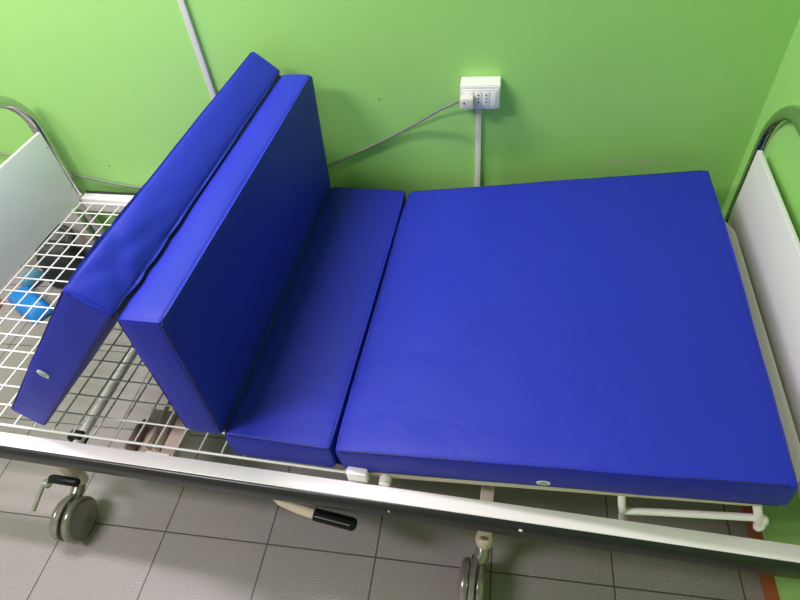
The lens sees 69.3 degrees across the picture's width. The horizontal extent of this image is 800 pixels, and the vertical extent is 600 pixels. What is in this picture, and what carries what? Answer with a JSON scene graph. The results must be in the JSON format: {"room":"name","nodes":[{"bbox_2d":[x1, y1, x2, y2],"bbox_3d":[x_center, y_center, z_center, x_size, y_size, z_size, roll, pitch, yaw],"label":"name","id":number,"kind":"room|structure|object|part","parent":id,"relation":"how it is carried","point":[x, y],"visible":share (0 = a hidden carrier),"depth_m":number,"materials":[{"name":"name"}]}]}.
{"room":"hospital room","nodes":[
{"label":"hospital room","id":0,"kind":"room"},
{"bbox_2d":[0,268,764,599],"bbox_3d":[-1.472,1.153,1.311,4.773,0.100,3.646,3,48,9],"label":"floor","id":1,"kind":"structure","parent":0,"point":[148,540],"depth_m":1.56,"materials":[{"name":"grey tile"}]},
{"bbox_2d":[8,285,52,322],"bbox_3d":[-1.457,0.006,2.265,0.219,0.070,0.100,30,57,30],"label":"plastic bag","id":2,"kind":"object","parent":1,"relation":"on","point":[35,313],"visible":0.82,"depth_m":2.23,"materials":[{"name":"blue plastic"}]},
{"bbox_2d":[20,268,45,286],"bbox_3d":[-1.505,-0.091,2.367,0.058,0.061,0.094,15,51,20],"label":"plastic bag","id":3,"kind":"object","parent":1,"relation":"on","point":[36,273],"visible":0.61,"depth_m":2.35,"materials":[{"name":"teal plastic"}]},
{"bbox_2d":[20,208,96,268],"bbox_3d":[-1.526,-0.248,2.338,0.660,0.320,0.020,3,48,9],"label":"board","id":4,"kind":"object","parent":1,"relation":"on","point":[77,228],"visible":0.24,"depth_m":2.27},
{"bbox_2d":[36,224,84,287],"bbox_3d":[-1.333,-0.166,2.271,0.200,0.273,0.102,-1,47,6],"label":"bag","id":5,"kind":"object","parent":1,"relation":"on","point":[52,274],"visible":0.52,"depth_m":2.23,"materials":[{"name":"fabric"}]},
{"bbox_3d":[-1.319,-0.238,2.222,0.158,0.106,0.064,5,48,11],"label":"bag handle","id":6,"kind":"part","parent":5,"relation":"part of","materials":[{"name":"black fabric"}]},
{"bbox_2d":[0,95,799,599],"bbox_3d":[-0.188,0.031,1.563,2.229,0.838,1.180,5,48,11],"label":"hospital bed","id":7,"kind":"object","parent":1,"relation":"on","point":[38,189],"visible":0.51,"depth_m":1.33,"materials":[{"name":"white metal"}]},
{"bbox_3d":[-1.244,-0.121,1.673,0.012,0.270,0.911,5,48,11],"label":"panel","id":8,"kind":"part","parent":7,"relation":"part of","materials":[{"name":"grey laminate"}]},
{"bbox_3d":[-0.972,0.524,1.568,0.027,0.056,0.089,27,55,28],"label":"brake lever","id":9,"kind":"part","parent":7,"relation":"part of","materials":[{"name":"metal"}]},
{"bbox_3d":[-1.262,-0.071,1.741,0.038,0.773,0.994,5,48,11],"label":"frame","id":10,"kind":"part","parent":7,"relation":"part of","materials":[{"name":"silver metal"}]},
{"bbox_3d":[-0.902,0.438,1.551,0.042,0.205,0.042,5,48,11],"label":"leg","id":11,"kind":"part","parent":7,"relation":"part of","materials":[{"name":"beige metal"}]},
{"bbox_3d":[-0.097,-0.275,1.909,2.142,0.056,0.034,5,48,11],"label":"rail","id":12,"kind":"part","parent":7,"relation":"part of","materials":[{"name":"white metal"}]},
{"bbox_3d":[-0.694,0.357,1.529,0.030,0.030,0.090,5,48,11],"label":"gear motor","id":13,"kind":"part","parent":7,"relation":"part of","materials":[{"name":"brown metal"}]},
{"bbox_3d":[-0.604,0.223,1.644,0.039,0.021,0.450,5,48,11],"label":"push rod","id":14,"kind":"part","parent":7,"relation":"part of","materials":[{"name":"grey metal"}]},
{"bbox_3d":[-0.247,0.466,1.321,0.115,0.066,0.025,11,49,16],"label":"crank lever","id":15,"kind":"part","parent":7,"relation":"part of","materials":[{"name":"beige metal"}]},
{"bbox_3d":[-0.270,0.410,1.290,2.142,0.056,0.034,5,48,11],"label":"rail","id":16,"kind":"part","parent":7,"relation":"part of","materials":[{"name":"white metal"}]},
{"bbox_2d":[11,52,797,505],"bbox_3d":[-0.051,-0.131,1.361,1.649,0.539,0.916,5,48,11],"label":"mattress","id":17,"kind":"object","parent":7,"relation":"on","point":[594,334],"visible":1,"depth_m":1.26,"materials":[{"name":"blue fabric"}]},
{"bbox_3d":[-0.620,-0.178,1.466,0.486,0.529,0.905,5,48,11],"label":"mattress","id":18,"kind":"part","parent":17,"relation":"part of","materials":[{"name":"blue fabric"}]},
{"bbox_3d":[-0.352,-0.162,1.412,0.105,0.388,0.899,5,48,11],"label":"mattress","id":19,"kind":"part","parent":17,"relation":"part of","materials":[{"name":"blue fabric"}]},
{"bbox_3d":[-0.178,0.006,1.549,0.250,0.100,0.897,5,48,11],"label":"mattress","id":20,"kind":"part","parent":17,"relation":"part of","materials":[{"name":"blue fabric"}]},
{"bbox_3d":[0.356,0.012,1.408,0.846,0.196,0.913,5,48,11],"label":"mattress","id":21,"kind":"part","parent":17,"relation":"part of","materials":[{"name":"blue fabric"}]},
{"bbox_3d":[0.197,0.525,1.339,0.042,0.205,0.042,5,48,11],"label":"leg","id":22,"kind":"part","parent":7,"relation":"part of","materials":[{"name":"beige metal"}]},
{"bbox_3d":[0.882,0.092,1.345,0.038,0.757,1.026,5,48,11],"label":"frame","id":23,"kind":"part","parent":7,"relation":"part of","materials":[{"name":"silver metal"}]},
{"bbox_3d":[0.845,0.044,1.271,0.012,0.270,0.921,5,48,11],"label":"panel","id":24,"kind":"part","parent":7,"relation":"part of","materials":[{"name":"white plastic"}]},
{"bbox_2d":[0,0,799,238],"bbox_3d":[-1.332,-1.069,1.502,4.773,2.620,0.101,3,48,9],"label":"wall","id":25,"kind":"structure","parent":0,"point":[590,88],"depth_m":1.63,"materials":[{"name":"green paint"}]},
{"bbox_2d":[177,0,216,98],"bbox_3d":[-0.616,-1.042,1.292,0.018,2.475,0.013,5,48,11],"label":"cable trunking","id":26,"kind":"object","parent":25,"relation":"attached to","point":[183,6],"visible":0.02,"depth_m":1.63,"materials":[{"name":"plastic"}]},
{"bbox_2d":[0,94,473,187],"bbox_3d":[-0.714,-0.508,1.893,1.906,0.382,0.073,5,48,11],"label":"power cord","id":27,"kind":"object","parent":25,"relation":"attached to","point":[466,101],"visible":0.73,"depth_m":1.73,"materials":[{"name":"grey plastic"}]},
{"bbox_2d":[475,109,481,186],"bbox_3d":[0.255,-0.312,1.904,0.016,0.732,0.013,5,48,11],"label":"cable trunking","id":28,"kind":"object","parent":25,"relation":"attached to","point":[478,111],"visible":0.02,"depth_m":1.74,"materials":[{"name":"plastic"}]},
{"bbox_2d":[460,76,500,108],"bbox_3d":[0.222,-0.570,1.597,0.108,0.073,0.054,3,48,9],"label":"wall socket","id":29,"kind":"object","parent":25,"relation":"attached to","point":[486,90],"visible":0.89,"depth_m":1.57,"materials":[{"name":"white plastic"}]},
{"bbox_2d":[475,92,481,105],"bbox_3d":[0.215,-0.549,1.583,0.019,0.042,0.002,3,48,9],"label":"outlet","id":30,"kind":"object","parent":29,"relation":"attached to","point":[478,95],"depth_m":1.58,"materials":[{"name":"white plastic"}]},
{"bbox_3d":[0.219,-0.550,1.583,0.100,0.056,0.003,3,48,9],"label":"plate","id":31,"kind":"part","parent":29,"relation":"part of","materials":[{"name":"white plastic"}]},
{"bbox_2d":[483,92,489,105],"bbox_3d":[0.235,-0.548,1.580,0.019,0.042,0.002,3,48,9],"label":"outlet","id":32,"kind":"object","parent":29,"relation":"attached to","point":[486,95],"depth_m":1.58,"materials":[{"name":"white plastic"}]},
{"bbox_2d":[722,17,799,599],"bbox_3d":[0.714,0.340,-0.057,0.100,2.620,3.446,3,48,9],"label":"wall","id":33,"kind":"structure","parent":0,"point":[782,154],"depth_m":1.39,"materials":[{"name":"green paint"}]},
{"bbox_2d":[741,505,779,599],"bbox_3d":[0.770,1.211,0.887,0.012,0.050,3.446,3,48,9],"label":"baseboard","id":34,"kind":"structure","parent":33,"relation":"attached to","point":[770,591],"depth_m":1.39,"materials":[{"name":"ceramic"}]}
]}

